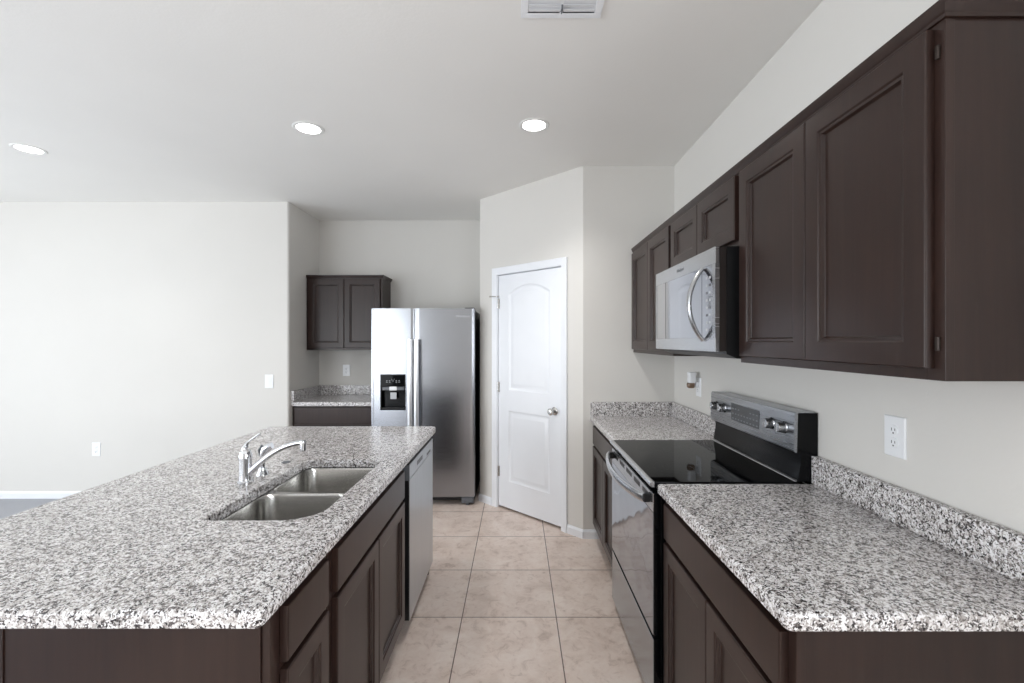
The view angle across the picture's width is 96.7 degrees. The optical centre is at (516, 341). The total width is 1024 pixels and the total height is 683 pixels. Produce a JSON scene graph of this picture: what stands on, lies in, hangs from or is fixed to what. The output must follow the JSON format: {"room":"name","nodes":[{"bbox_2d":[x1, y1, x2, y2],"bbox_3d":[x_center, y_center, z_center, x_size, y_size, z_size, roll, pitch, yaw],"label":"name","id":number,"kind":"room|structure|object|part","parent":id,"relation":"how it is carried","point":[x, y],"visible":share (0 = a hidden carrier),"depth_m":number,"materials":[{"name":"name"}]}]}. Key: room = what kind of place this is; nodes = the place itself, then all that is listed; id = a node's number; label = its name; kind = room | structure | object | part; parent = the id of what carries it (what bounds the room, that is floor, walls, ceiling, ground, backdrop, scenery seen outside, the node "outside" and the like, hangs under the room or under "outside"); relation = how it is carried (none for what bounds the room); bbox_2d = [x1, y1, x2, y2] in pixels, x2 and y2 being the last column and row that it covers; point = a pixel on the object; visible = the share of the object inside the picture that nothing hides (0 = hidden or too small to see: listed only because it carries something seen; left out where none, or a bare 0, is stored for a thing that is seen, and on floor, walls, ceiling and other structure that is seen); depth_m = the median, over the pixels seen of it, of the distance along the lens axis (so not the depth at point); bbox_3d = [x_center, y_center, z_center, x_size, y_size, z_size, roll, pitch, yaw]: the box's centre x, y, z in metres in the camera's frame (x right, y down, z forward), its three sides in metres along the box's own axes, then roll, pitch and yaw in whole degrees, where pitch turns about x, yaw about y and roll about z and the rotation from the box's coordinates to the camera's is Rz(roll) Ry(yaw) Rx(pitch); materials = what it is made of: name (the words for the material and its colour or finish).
{"room":"kitchen","nodes":[
{"label":"kitchen","id":0,"kind":"room"},
{"bbox_2d":[0,499,57,518],"bbox_3d":[-4.125,1.495,0.767,4.750,0.060,8.535,0,0,0],"label":"floor","id":1,"kind":"structure","parent":0,"point":[8,507],"depth_m":4.09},
{"bbox_2d":[293,406,371,425],"bbox_3d":[-1.719,1.037,4.606,0.814,0.853,0.613,0,0,0],"label":"base cabinet","id":2,"kind":"object","parent":1,"relation":"on","point":[302,415],"visible":0.09,"depth_m":4.30,"materials":[{"name":"brown wood"}]},
{"bbox_2d":[291,385,371,405],"bbox_3d":[-1.718,0.539,4.603,0.821,0.141,0.622,0,0,0],"label":"countertop","id":3,"kind":"structure","parent":2,"relation":"on","point":[319,395],"depth_m":4.62,"materials":[{"name":"stone"}]},
{"bbox_2d":[0,202,318,490],"bbox_3d":[-4.265,0.079,4.585,4.270,2.772,0.661,0,0,0],"label":"wall","id":4,"kind":"structure","parent":0,"point":[151,333],"depth_m":4.25,"materials":[{"name":"white paint"}]},
{"bbox_2d":[0,491,80,498],"bbox_3d":[-4.275,1.432,4.247,4.250,0.066,0.013,0,0,0],"label":"baseboard","id":5,"kind":"structure","parent":4,"relation":"attached to","point":[3,494],"depth_m":4.24,"materials":[{"name":"white paint"}]},
{"bbox_2d":[92,443,100,455],"bbox_3d":[-3.925,1.007,4.249,0.080,0.126,0.009,0,0,0],"label":"wall outlet","id":6,"kind":"object","parent":4,"relation":"attached to","point":[96,447],"visible":1,"depth_m":4.25,"materials":[{"name":"white plastic"}]},
{"bbox_2d":[265,375,273,387],"bbox_3d":[-2.310,0.372,4.250,0.080,0.126,0.008,0,0,0],"label":"wall switch","id":7,"kind":"object","parent":4,"relation":"attached to","point":[269,379],"visible":1,"depth_m":4.25,"materials":[{"name":"white plastic"}]},
{"bbox_2d":[291,385,320,401],"bbox_3d":[-2.115,0.520,4.604,0.029,0.103,0.620,0,0,0],"label":"backsplash","id":8,"kind":"structure","parent":4,"relation":"attached to","point":[296,395],"depth_m":4.53,"materials":[{"name":"stone"}]},
{"bbox_2d":[319,220,479,384],"bbox_3d":[-1.233,0.079,4.965,1.994,2.772,0.100,0,0,0],"label":"wall","id":9,"kind":"structure","parent":0,"point":[429,263],"depth_m":4.92,"materials":[{"name":"white paint"}]},
{"bbox_2d":[343,365,349,375],"bbox_3d":[-1.835,0.311,4.910,0.078,0.122,0.009,0,0,0],"label":"wall outlet","id":10,"kind":"object","parent":9,"relation":"attached to","point":[346,368],"visible":1,"depth_m":4.91,"materials":[{"name":"white plastic"}]},
{"bbox_2d":[321,385,371,394],"bbox_3d":[-1.704,0.520,4.899,0.792,0.103,0.029,0,0,0],"label":"backsplash","id":11,"kind":"structure","parent":9,"relation":"attached to","point":[325,389],"depth_m":4.88,"materials":[{"name":"stone"}]},
{"bbox_2d":[307,279,390,349],"bbox_3d":[-1.742,-0.281,4.753,0.769,0.737,0.322,0,0,0],"label":"upper cabinet","id":12,"kind":"object","parent":9,"relation":"attached to","point":[339,311],"visible":0.78,"depth_m":4.61,"materials":[{"name":"brown wood"}]},
{"bbox_3d":[-1.925,-0.284,4.602,0.363,0.698,0.020,0,0,0],"label":"door","id":13,"kind":"part","parent":12,"relation":"part of","materials":[{"name":"brown wood"}]},
{"bbox_2d":[306,275,391,281],"bbox_3d":[-1.733,-0.655,4.755,0.785,0.034,0.318,0,0,0],"label":"crown molding","id":14,"kind":"structure","parent":12,"relation":"attached to","point":[307,276],"depth_m":4.61,"materials":[{"name":"brown wood"}]},
{"bbox_3d":[-1.558,-0.284,4.602,0.363,0.698,0.020,0,0,0],"label":"door","id":15,"kind":"part","parent":12,"relation":"part of","materials":[{"name":"brown wood"}]},
{"bbox_2d":[0,0,822,219],"bbox_3d":[-2.612,-1.337,0.767,7.775,0.060,8.535,0,0,0],"label":"ceiling","id":16,"kind":"structure","parent":0,"point":[420,105],"depth_m":2.38,"materials":[{"name":"white paint"}]},
{"bbox_2d":[9,143,47,154],"bbox_3d":[-3.310,-1.304,3.090,0.186,0.004,0.186,0,0,0],"label":"recessed light","id":17,"kind":"object","parent":16,"relation":"in","point":[25,148],"visible":1,"depth_m":3.09,"materials":[{"name":"white"}]},
{"bbox_2d":[292,121,324,134],"bbox_3d":[-1.275,-1.304,2.790,0.186,0.004,0.186,0,0,0],"label":"recessed light","id":18,"kind":"object","parent":16,"relation":"in","point":[309,128],"visible":1,"depth_m":2.78,"materials":[{"name":"white"}]},
{"bbox_2d":[519,118,548,132],"bbox_3d":[0.106,-1.304,2.750,0.186,0.004,0.186,0,0,0],"label":"recessed light","id":19,"kind":"object","parent":16,"relation":"in","point":[533,125],"visible":1,"depth_m":2.74,"materials":[{"name":"white"}]},
{"bbox_2d":[521,0,604,17],"bbox_3d":[0.177,-1.295,1.673,0.318,0.024,0.315,0,0,0],"label":"ceiling vent","id":20,"kind":"object","parent":16,"relation":"in","point":[529,8],"visible":1,"depth_m":1.78,"materials":[{"name":"white plastic"}]},
{"bbox_2d":[380,482,643,682],"bbox_3d":[-0.237,1.495,0.767,3.025,0.060,8.535,0,0,0],"label":"floor","id":21,"kind":"structure","parent":0,"point":[507,595],"depth_m":2.50,"materials":[{"name":"beige tile"}]},
{"bbox_2d":[0,556,328,682],"bbox_3d":[-0.850,1.027,1.169,0.634,0.874,0.311,0,0,0],"label":"base cabinet","id":22,"kind":"object","parent":21,"relation":"on","point":[295,639],"depth_m":1.02,"materials":[{"name":"brown wood"}]},
{"bbox_3d":[-0.870,1.027,1.018,0.594,0.874,0.007,0,0,0],"label":"end panel","id":23,"kind":"part","parent":22,"relation":"part of","materials":[{"name":"brown wood"}]},
{"bbox_3d":[-0.543,0.683,1.180,0.020,0.131,0.234,0,0,0],"label":"drawer","id":24,"kind":"part","parent":22,"relation":"part of","materials":[{"name":"brown wood"}]},
{"bbox_3d":[-0.543,1.050,1.180,0.020,0.569,0.234,0,0,0],"label":"door","id":25,"kind":"part","parent":22,"relation":"part of","materials":[{"name":"brown wood"}]},
{"bbox_2d":[326,469,404,682],"bbox_3d":[-0.842,1.027,1.770,0.618,0.874,0.884,0,0,0],"label":"base cabinet","id":26,"kind":"object","parent":21,"relation":"on","point":[366,606],"visible":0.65,"depth_m":1.68,"materials":[{"name":"brown wood"}]},
{"bbox_2d":[0,426,435,628],"bbox_3d":[-1.066,0.570,1.950,1.086,0.038,2.040,0,0,0],"label":"countertop","id":27,"kind":"structure","parent":26,"relation":"on","point":[153,547],"depth_m":1.27,"materials":[{"name":"stone"}]},
{"bbox_2d":[256,443,273,475],"bbox_3d":[-1.042,0.484,1.885,0.068,0.132,0.048,0,0,0],"label":"sprayer","id":28,"kind":"object","parent":27,"relation":"on","point":[262,470],"visible":0.93,"depth_m":1.87,"materials":[{"name":"silver metal"}]},
{"bbox_2d":[237,432,305,484],"bbox_3d":[-0.956,0.453,1.780,0.266,0.195,0.058,0,0,0],"label":"faucet","id":29,"kind":"object","parent":27,"relation":"on","point":[246,469],"visible":1,"depth_m":1.77,"materials":[{"name":"silver metal"}]},
{"bbox_3d":[-1.039,0.395,1.780,0.076,0.078,0.031,0,0,0],"label":"lever","id":30,"kind":"part","parent":29,"relation":"part of","materials":[{"name":"silver metal"}]},
{"bbox_3d":[-0.948,0.457,1.778,0.222,0.145,0.025,0,0,0],"label":"spout","id":31,"kind":"part","parent":29,"relation":"part of","materials":[{"name":"silver metal"}]},
{"bbox_2d":[222,467,373,519],"bbox_3d":[-0.800,0.691,1.766,0.388,0.201,0.763,0,0,0],"label":"sink","id":32,"kind":"object","parent":27,"relation":"in","point":[311,491],"visible":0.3,"depth_m":1.77,"materials":[{"name":"metal"}]},
{"bbox_3d":[-0.799,0.691,1.585,0.367,0.201,0.377,0,0,0],"label":"bowl","id":33,"kind":"part","parent":32,"relation":"part of","materials":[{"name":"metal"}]},
{"bbox_3d":[-0.799,0.681,1.962,0.367,0.181,0.350,0,0,0],"label":"bowl","id":34,"kind":"part","parent":32,"relation":"part of","materials":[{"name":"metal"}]},
{"bbox_3d":[-0.543,1.050,1.562,0.020,0.569,0.406,0,0,0],"label":"door","id":35,"kind":"part","parent":26,"relation":"part of","materials":[{"name":"brown wood"}]},
{"bbox_3d":[-0.543,0.683,1.768,0.020,0.131,0.817,0,0,0],"label":"drawer","id":36,"kind":"part","parent":26,"relation":"part of","materials":[{"name":"brown wood"}]},
{"bbox_3d":[-0.543,1.050,1.972,0.020,0.569,0.408,0,0,0],"label":"door","id":37,"kind":"part","parent":26,"relation":"part of","materials":[{"name":"brown wood"}]},
{"bbox_2d":[403,438,432,620],"bbox_3d":[-0.822,1.031,2.537,0.597,0.868,0.618,0,0,0],"label":"dishwasher","id":38,"kind":"object","parent":21,"relation":"on","point":[418,499],"visible":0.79,"depth_m":2.41,"materials":[{"name":"silver metal"}]},
{"bbox_2d":[372,308,479,504],"bbox_3d":[-0.834,0.581,4.415,0.924,1.768,0.871,0,0,0],"label":"refrigerator","id":39,"kind":"object","parent":21,"relation":"on","point":[426,361],"visible":0.84,"depth_m":4.05,"materials":[{"name":"silver metal"}]},
{"bbox_3d":[-1.100,0.419,4.066,0.198,0.032,0.021,0,0,0],"label":"dispenser trim","id":40,"kind":"part","parent":39,"relation":"part of","materials":[{"name":"grey plastic"}]},
{"bbox_3d":[-1.104,0.545,4.085,0.384,1.680,0.070,0,0,0],"label":"freezer door","id":41,"kind":"part","parent":39,"relation":"part of","materials":[{"name":"silver metal"}]},
{"bbox_3d":[-0.937,0.412,3.998,0.043,0.866,0.038,0,0,0],"label":"handle","id":42,"kind":"part","parent":39,"relation":"part of","materials":[{"name":"metal"}]},
{"bbox_3d":[-0.879,0.412,3.998,0.043,0.866,0.038,0,0,0],"label":"handle","id":43,"kind":"part","parent":39,"relation":"part of","materials":[{"name":"metal"}]},
{"bbox_3d":[-0.639,0.545,4.085,0.534,1.680,0.070,0,0,0],"label":"fridge door","id":44,"kind":"part","parent":39,"relation":"part of","materials":[{"name":"silver metal"}]},
{"bbox_2d":[593,425,613,566],"bbox_3d":[0.867,1.027,2.961,0.614,0.874,0.851,0,0,0],"label":"base cabinet","id":45,"kind":"object","parent":21,"relation":"on","point":[602,479],"visible":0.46,"depth_m":2.96,"materials":[{"name":"brown wood"}]},
{"bbox_3d":[0.569,1.050,3.147,0.020,0.569,0.396,0,0,0],"label":"door","id":46,"kind":"part","parent":45,"relation":"part of","materials":[{"name":"brown wood"}]},
{"bbox_3d":[0.569,0.683,2.953,0.020,0.131,0.785,0,0,0],"label":"drawer","id":47,"kind":"part","parent":45,"relation":"part of","materials":[{"name":"brown wood"}]},
{"bbox_3d":[0.569,1.050,2.752,0.020,0.569,0.385,0,0,0],"label":"door","id":48,"kind":"part","parent":45,"relation":"part of","materials":[{"name":"brown wood"}]},
{"bbox_2d":[590,402,714,440],"bbox_3d":[0.861,0.518,2.960,0.626,0.141,0.854,0,0,0],"label":"countertop","id":49,"kind":"structure","parent":45,"relation":"on","point":[615,420],"depth_m":3.06,"materials":[{"name":"stone"}]},
{"bbox_2d":[606,391,817,682],"bbox_3d":[0.810,0.871,2.151,0.723,1.189,0.760,0,0,0],"label":"electric range","id":50,"kind":"object","parent":21,"relation":"on","point":[755,441],"visible":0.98,"depth_m":1.98,"materials":[{"name":"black metal"}]},
{"bbox_3d":[0.516,0.620,2.486,0.029,0.034,0.032,0,0,0],"label":"handle mount","id":51,"kind":"part","parent":50,"relation":"part of","materials":[{"name":"black plastic"}]},
{"bbox_3d":[0.484,0.623,2.151,0.070,0.046,0.698,0,0,0],"label":"handle","id":52,"kind":"part","parent":50,"relation":"part of","materials":[{"name":"silver metal"}]},
{"bbox_3d":[0.527,0.556,2.151,0.018,0.021,0.760,0,0,0],"label":"trim","id":53,"kind":"part","parent":50,"relation":"part of","materials":[{"name":"silver metal"}]},
{"bbox_3d":[0.534,1.290,2.151,0.005,0.259,0.756,0,0,0],"label":"storage drawer","id":54,"kind":"part","parent":50,"relation":"part of","materials":[{"name":"grey metal"}]},
{"bbox_3d":[0.534,0.629,2.151,0.005,0.072,0.756,0,0,0],"label":"oven door","id":55,"kind":"part","parent":50,"relation":"part of","materials":[{"name":"silver metal"}]},
{"bbox_3d":[0.534,0.904,2.151,0.005,0.477,0.756,0,0,0],"label":"glass panel","id":56,"kind":"part","parent":50,"relation":"part of","materials":[{"name":"metal"}]},
{"bbox_3d":[0.516,0.620,1.816,0.029,0.034,0.032,0,0,0],"label":"handle mount","id":57,"kind":"part","parent":50,"relation":"part of","materials":[{"name":"black plastic"}]},
{"bbox_2d":[614,440,797,485],"bbox_3d":[0.818,0.556,2.151,0.561,0.018,0.760,0,0,0],"label":"cooktop","id":58,"kind":"object","parent":50,"relation":"in","point":[658,461],"depth_m":2.04,"materials":[{"name":"black glass"}]},
{"bbox_3d":[1.065,0.345,2.455,0.033,0.050,0.050,0,0,0],"label":"knob","id":59,"kind":"part","parent":50,"relation":"part of","materials":[{"name":"silver metal"}]},
{"bbox_3d":[1.065,0.345,2.365,0.033,0.050,0.050,0,0,0],"label":"knob","id":60,"kind":"part","parent":50,"relation":"part of","materials":[{"name":"silver metal"}]},
{"bbox_3d":[1.091,0.543,2.151,0.008,0.008,0.752,0,0,0],"label":"trim","id":61,"kind":"part","parent":50,"relation":"part of","materials":[{"name":"silver metal"}]},
{"bbox_3d":[1.119,0.355,2.151,0.081,0.158,0.760,0,0,0],"label":"control panel","id":62,"kind":"part","parent":50,"relation":"part of","materials":[{"name":"metal"}]},
{"bbox_3d":[1.065,0.345,1.925,0.033,0.050,0.050,0,0,0],"label":"knob","id":63,"kind":"part","parent":50,"relation":"part of","materials":[{"name":"silver metal"}]},
{"bbox_3d":[1.065,0.345,1.835,0.033,0.050,0.050,0,0,0],"label":"knob","id":64,"kind":"part","parent":50,"relation":"part of","materials":[{"name":"silver metal"}]},
{"bbox_2d":[664,502,1023,682],"bbox_3d":[0.867,1.027,1.355,0.614,0.874,0.825,0,0,0],"label":"base cabinet","id":65,"kind":"object","parent":21,"relation":"on","point":[716,630],"visible":0.53,"depth_m":1.02,"materials":[{"name":"brown wood"}]},
{"bbox_3d":[0.569,1.050,1.542,0.020,0.569,0.386,0,0,0],"label":"door","id":66,"kind":"part","parent":65,"relation":"part of","materials":[{"name":"brown wood"}]},
{"bbox_3d":[0.569,0.683,1.352,0.020,0.131,0.766,0,0,0],"label":"drawer","id":67,"kind":"part","parent":65,"relation":"part of","materials":[{"name":"brown wood"}]},
{"bbox_3d":[0.589,0.975,1.355,0.019,0.770,0.825,0,0,0],"label":"frame","id":68,"kind":"part","parent":65,"relation":"part of","materials":[{"name":"brown wood"}]},
{"bbox_3d":[0.569,1.050,1.157,0.020,0.569,0.376,0,0,0],"label":"door","id":69,"kind":"part","parent":65,"relation":"part of","materials":[{"name":"brown wood"}]},
{"bbox_2d":[658,456,1023,631],"bbox_3d":[0.861,0.516,1.345,0.626,0.145,0.848,0,0,0],"label":"countertop","id":70,"kind":"structure","parent":65,"relation":"on","point":[848,549],"depth_m":1.16,"materials":[{"name":"stone"}]},
{"bbox_2d":[480,166,582,528],"bbox_3d":[0.115,0.079,3.824,1.154,2.772,0.100,0,0,44],"label":"wall","id":71,"kind":"structure","parent":0,"point":[540,220],"depth_m":3.65,"materials":[{"name":"white paint"}]},
{"bbox_2d":[479,494,491,505],"bbox_3d":[-0.280,1.432,4.125,0.168,0.066,0.013,0,0,44],"label":"baseboard","id":72,"kind":"structure","parent":71,"relation":"attached to","point":[482,498],"depth_m":4.12,"materials":[{"name":"white paint"}]},
{"bbox_2d":[489,257,567,532],"bbox_3d":[0.105,0.408,3.795,0.838,2.114,0.156,0,0,44],"label":"door","id":73,"kind":"structure","parent":71,"relation":"in","point":[530,300],"depth_m":3.77,"materials":[{"name":"white paint"}]},
{"bbox_3d":[0.279,0.550,3.567,0.064,0.064,0.069,0,0,44],"label":"knob","id":74,"kind":"part","parent":73,"relation":"part of","materials":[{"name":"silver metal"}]},
{"bbox_2d":[567,524,582,538],"bbox_3d":[0.443,1.432,3.430,0.146,0.066,0.013,0,0,44],"label":"baseboard","id":75,"kind":"structure","parent":71,"relation":"attached to","point":[572,530],"depth_m":3.43,"materials":[{"name":"white paint"}]},
{"bbox_2d":[583,166,673,528],"bbox_3d":[0.836,0.079,3.438,0.679,2.772,0.100,0,0,0],"label":"wall","id":76,"kind":"structure","parent":0,"point":[622,205],"depth_m":3.39,"materials":[{"name":"white paint"}]},
{"bbox_2d":[583,529,598,538],"bbox_3d":[0.573,1.432,3.381,0.153,0.066,0.013,0,0,0],"label":"baseboard","id":77,"kind":"structure","parent":76,"relation":"attached to","point":[587,533],"depth_m":3.38,"materials":[{"name":"white paint"}]},
{"bbox_2d":[590,402,671,415],"bbox_3d":[0.861,0.499,3.372,0.626,0.103,0.030,0,0,0],"label":"backsplash","id":78,"kind":"structure","parent":76,"relation":"attached to","point":[596,408],"depth_m":3.36,"materials":[{"name":"stone"}]},
{"bbox_2d":[674,0,1023,533],"bbox_3d":[1.235,0.079,-0.006,0.120,2.772,6.988,0,0,0],"label":"wall","id":79,"kind":"structure","parent":0,"point":[965,439],"depth_m":1.58,"materials":[{"name":"white paint"}]},
{"bbox_2d":[632,225,695,355],"bbox_3d":[1.012,-0.294,2.957,0.324,0.751,0.859,0,0,0],"label":"upper cabinet","id":80,"kind":"object","parent":79,"relation":"attached to","point":[653,258],"visible":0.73,"depth_m":2.96,"materials":[{"name":"brown wood"}]},
{"bbox_3d":[0.860,-0.296,3.162,0.020,0.704,0.408,0,0,0],"label":"door","id":81,"kind":"part","parent":80,"relation":"part of","materials":[{"name":"brown wood"}]},
{"bbox_3d":[0.879,-0.294,2.957,0.019,0.751,0.859,0,0,0],"label":"frame","id":82,"kind":"part","parent":80,"relation":"part of","materials":[{"name":"brown wood"}]},
{"bbox_3d":[0.860,-0.296,2.751,0.020,0.704,0.408,0,0,0],"label":"door","id":83,"kind":"part","parent":80,"relation":"part of","materials":[{"name":"brown wood"}]},
{"bbox_2d":[672,402,714,435],"bbox_3d":[1.159,0.499,2.945,0.029,0.103,0.824,0,0,0],"label":"backsplash","id":84,"kind":"structure","parent":79,"relation":"attached to","point":[702,421],"depth_m":2.93,"materials":[{"name":"stone"}]},
{"bbox_2d":[696,377,700,396],"bbox_3d":[1.170,0.293,2.930,0.009,0.120,0.074,0,0,0],"label":"wall outlet","id":85,"kind":"object","parent":79,"relation":"attached to","point":[698,389],"visible":0.98,"depth_m":2.92,"materials":[{"name":"white plastic"}]},
{"bbox_2d":[687,372,697,387],"bbox_3d":[1.132,0.248,2.930,0.066,0.102,0.050,0,0,0],"label":"air freshener","id":86,"kind":"object","parent":85,"relation":"attached to","point":[691,376],"visible":1,"depth_m":2.91,"materials":[{"name":"white plastic"}]},
{"bbox_2d":[687,383,694,387],"bbox_3d":[1.122,0.282,2.930,0.046,0.034,0.046,0,0,0],"label":"oil bottle","id":87,"kind":"object","parent":86,"relation":"on","point":[689,385],"depth_m":2.91,"materials":[{"name":"brown glass"}]},
{"bbox_2d":[671,174,738,266],"bbox_3d":[1.012,-0.522,2.146,0.324,0.295,0.760,0,0,0],"label":"upper cabinet","id":88,"kind":"object","parent":79,"relation":"attached to","point":[714,221],"visible":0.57,"depth_m":2.02,"materials":[{"name":"brown wood"}]},
{"bbox_3d":[0.860,-0.522,2.330,0.020,0.251,0.366,0,0,0],"label":"door","id":89,"kind":"part","parent":88,"relation":"part of","materials":[{"name":"brown wood"}]},
{"bbox_2d":[656,246,740,358],"bbox_3d":[0.938,-0.152,2.147,0.471,0.439,0.755,0,0,0],"label":"microwave","id":90,"kind":"object","parent":88,"relation":"attached to","point":[697,298],"visible":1,"depth_m":1.88,"materials":[{"name":"silver metal"}]},
{"bbox_3d":[0.782,-0.160,2.155,0.015,0.290,0.715,0,0,0],"label":"door glass","id":91,"kind":"part","parent":90,"relation":"part of","materials":[{"name":"glass"}]},
{"bbox_3d":[0.781,-0.166,2.147,0.016,0.411,0.755,0,0,0],"label":"frame","id":92,"kind":"part","parent":90,"relation":"part of","materials":[{"name":"silver metal"}]},
{"bbox_3d":[0.739,-0.152,1.880,0.073,0.306,0.031,0,0,0],"label":"handle","id":93,"kind":"part","parent":90,"relation":"part of","materials":[{"name":"silver metal"}]},
{"bbox_3d":[0.860,-0.522,1.962,0.020,0.251,0.366,0,0,0],"label":"door","id":94,"kind":"part","parent":88,"relation":"part of","materials":[{"name":"brown wood"}]},
{"bbox_3d":[0.879,-0.522,2.146,0.019,0.295,0.760,0,0,0],"label":"frame","id":95,"kind":"part","parent":88,"relation":"part of","materials":[{"name":"brown wood"}]},
{"bbox_2d":[739,18,1023,380],"bbox_3d":[1.012,-0.294,1.344,0.324,0.751,0.842,0,0,0],"label":"upper cabinet","id":96,"kind":"object","parent":79,"relation":"attached to","point":[883,235],"visible":0.99,"depth_m":1.00,"materials":[{"name":"brown wood"}]},
{"bbox_3d":[0.860,-0.296,1.543,0.020,0.704,0.396,0,0,0],"label":"door","id":97,"kind":"part","parent":96,"relation":"part of","materials":[{"name":"brown wood"}]},
{"bbox_2d":[631,0,1023,252],"bbox_3d":[1.014,-0.673,2.146,0.320,0.034,2.479,0,0,0],"label":"crown molding","id":98,"kind":"structure","parent":96,"relation":"attached to","point":[942,9],"depth_m":1.09,"materials":[{"name":"brown wood"}]},
{"bbox_3d":[0.860,-0.296,1.145,0.020,0.704,0.396,0,0,0],"label":"door","id":99,"kind":"part","parent":96,"relation":"part of","materials":[{"name":"brown wood"}]},
{"bbox_2d":[884,414,906,459],"bbox_3d":[1.170,0.294,1.409,0.009,0.126,0.080,0,0,0],"label":"wall outlet","id":100,"kind":"object","parent":79,"relation":"attached to","point":[895,427],"visible":1,"depth_m":1.40,"materials":[{"name":"white plastic"}]},
{"bbox_2d":[889,425,897,435],"bbox_3d":[1.167,0.275,1.409,0.003,0.033,0.033,0,0,0],"label":"receptacle","id":101,"kind":"object","parent":100,"relation":"attached to","point":[893,429],"depth_m":1.41,"materials":[{"name":"white plastic"}]},
{"bbox_2d":[889,437,897,447],"bbox_3d":[1.167,0.314,1.409,0.003,0.033,0.033,0,0,0],"label":"receptacle","id":102,"kind":"object","parent":100,"relation":"attached to","point":[893,441],"depth_m":1.41,"materials":[{"name":"white plastic"}]},
{"bbox_2d":[811,456,1023,584],"bbox_3d":[1.159,0.497,1.345,0.029,0.107,0.848,0,0,0],"label":"backsplash","id":103,"kind":"structure","parent":79,"relation":"attached to","point":[999,548],"depth_m":1.26,"materials":[{"name":"stone"}]}
]}

